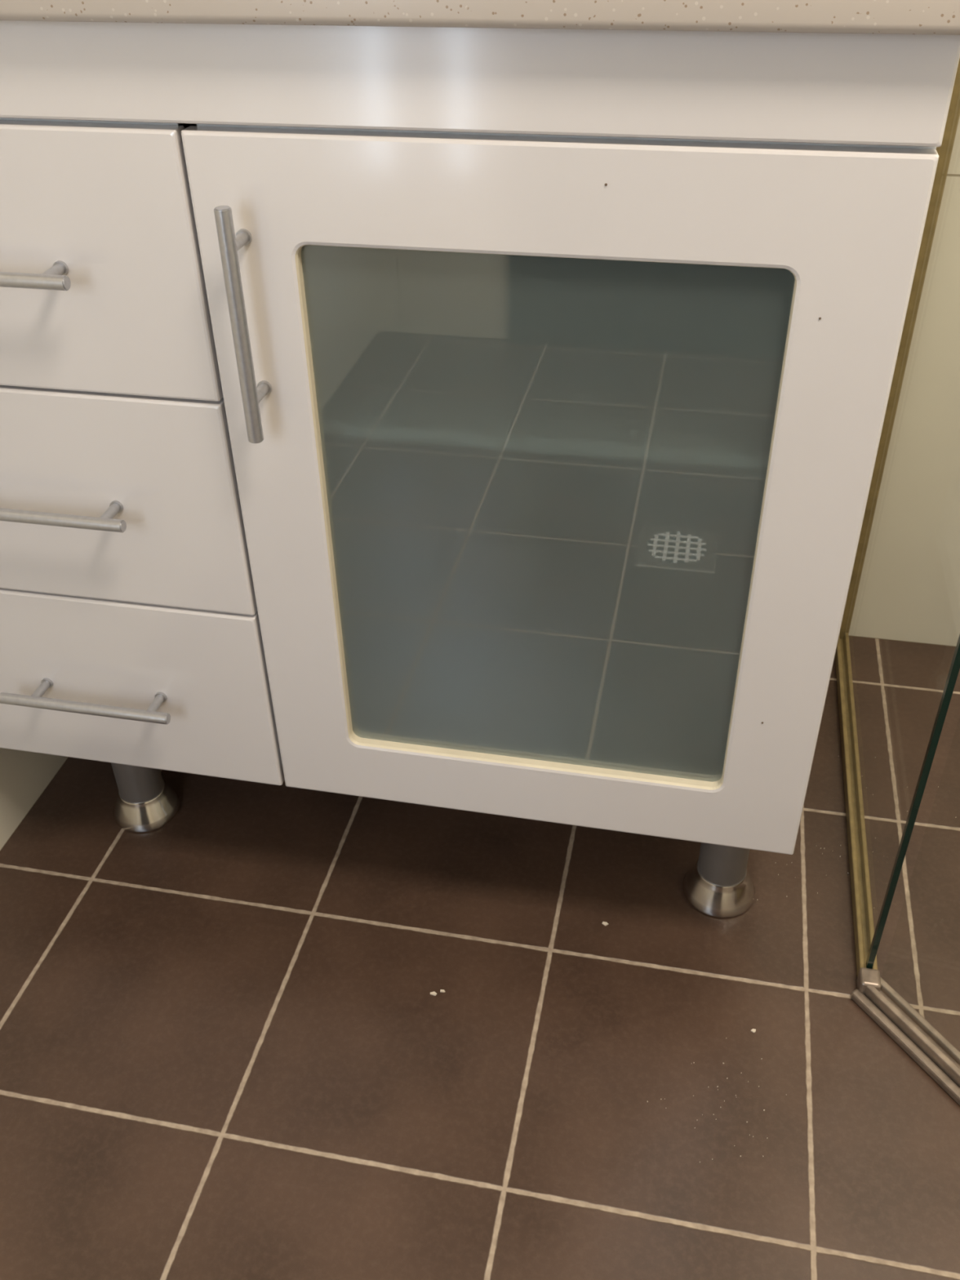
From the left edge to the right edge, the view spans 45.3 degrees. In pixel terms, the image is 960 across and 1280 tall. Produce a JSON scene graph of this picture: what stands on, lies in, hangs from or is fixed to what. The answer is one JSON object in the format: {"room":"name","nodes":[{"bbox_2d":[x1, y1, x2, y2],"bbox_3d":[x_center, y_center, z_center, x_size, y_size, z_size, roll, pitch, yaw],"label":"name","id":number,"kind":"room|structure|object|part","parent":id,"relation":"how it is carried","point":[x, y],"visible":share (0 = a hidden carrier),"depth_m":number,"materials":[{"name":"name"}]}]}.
{"room":"bathroom","nodes":[
{"label":"bathroom","id":0,"kind":"room"},
{"bbox_2d":[0,747,68,850],"bbox_3d":[-0.826,-0.350,0.370,0.100,2.400,2.565,6,37,10],"label":"wall","id":1,"kind":"structure","parent":0,"point":[24,775],"depth_m":1.56,"materials":[{"name":"white paint"}]},
{"bbox_2d":[0,635,959,1279],"bbox_3d":[0.248,0.771,0.925,2.250,0.100,2.765,6,37,10],"label":"floor","id":2,"kind":"structure","parent":0,"point":[228,1052],"depth_m":1.29,"materials":[{"name":"brown tile"}]},
{"bbox_2d":[0,0,959,917],"bbox_3d":[-0.080,-0.270,1.385,1.008,1.042,0.754,6,37,10],"label":"bathroom vanity","id":3,"kind":"object","parent":2,"relation":"on","point":[476,406],"visible":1,"depth_m":0.99,"materials":[{"name":"white paint"}]},
{"bbox_3d":[-0.440,-0.318,0.990,0.200,0.013,0.041,6,37,10],"label":"drawer handle","id":4,"kind":"part","parent":3,"relation":"part of","materials":[{"name":"metal"}]},
{"bbox_3d":[-0.436,-0.128,1.130,0.200,0.013,0.041,6,37,10],"label":"drawer handle","id":5,"kind":"part","parent":3,"relation":"part of","materials":[{"name":"metal"}]},
{"bbox_3d":[-0.432,0.067,1.273,0.200,0.013,0.041,6,37,10],"label":"drawer handle","id":6,"kind":"part","parent":3,"relation":"part of","materials":[{"name":"metal"}]},
{"bbox_3d":[-0.435,-0.334,1.014,0.406,0.230,0.018,6,37,10],"label":"drawer","id":7,"kind":"part","parent":3,"relation":"part of","materials":[{"name":"white paint"}]},
{"bbox_3d":[-0.431,-0.145,1.153,0.406,0.234,0.018,6,37,10],"label":"drawer","id":8,"kind":"part","parent":3,"relation":"part of","materials":[{"name":"white paint"}]},
{"bbox_3d":[-0.427,0.047,1.295,0.406,0.236,0.018,6,37,10],"label":"drawer","id":9,"kind":"part","parent":3,"relation":"part of","materials":[{"name":"white paint"}]},
{"bbox_3d":[-0.462,0.151,1.528,0.090,0.207,0.090,6,37,10],"label":"leg","id":10,"kind":"part","parent":3,"relation":"part of","materials":[{"name":"silver metal"}]},
{"bbox_3d":[-0.196,-0.265,0.966,0.014,0.200,0.042,6,37,10],"label":"door handle","id":11,"kind":"part","parent":3,"relation":"part of","materials":[{"name":"metal"}]},
{"bbox_3d":[-0.157,-0.431,0.871,0.980,0.075,0.018,6,37,10],"label":"rail","id":12,"kind":"part","parent":3,"relation":"part of","materials":[{"name":"white paint"}]},
{"bbox_2d":[0,0,959,35],"bbox_3d":[-0.086,-0.674,1.098,1.008,0.050,0.736,6,37,10],"label":"countertop","id":13,"kind":"structure","parent":3,"relation":"on","point":[928,17],"depth_m":0.78,"materials":[{"name":"grey stone"}]},
{"bbox_3d":[0.052,-0.091,1.077,0.425,0.566,0.004,6,37,10],"label":"frosted glass pane","id":14,"kind":"part","parent":3,"relation":"part of","materials":[{"name":"glass"}]},
{"bbox_3d":[0.051,-0.090,1.071,0.570,0.707,0.018,6,37,10],"label":"cupboard door","id":15,"kind":"part","parent":3,"relation":"part of","materials":[{"name":"white paint"}]},
{"bbox_3d":[0.300,0.234,1.394,0.090,0.207,0.090,6,37,10],"label":"leg","id":16,"kind":"part","parent":3,"relation":"part of","materials":[{"name":"silver metal"}]},
{"bbox_2d":[835,57,959,1105],"bbox_3d":[0.536,-0.416,0.801,0.270,1.950,1.254,-5,37,-6],"label":"screen","id":17,"kind":"object","parent":2,"relation":"on","point":[913,1033],"visible":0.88,"depth_m":1.42,"materials":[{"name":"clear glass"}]},
{"bbox_3d":[0.598,0.554,1.105,0.036,0.024,0.624,-20,40,-23],"label":"angled sill","id":18,"kind":"part","parent":17,"relation":"part of","materials":[{"name":"metal"}]},
{"bbox_2d":[848,116,959,646],"bbox_3d":[0.496,-1.013,1.233,2.250,2.400,0.100,6,37,10],"label":"wall","id":19,"kind":"structure","parent":0,"point":[908,590],"depth_m":1.71,"materials":[{"name":"beige paint"}]}
]}

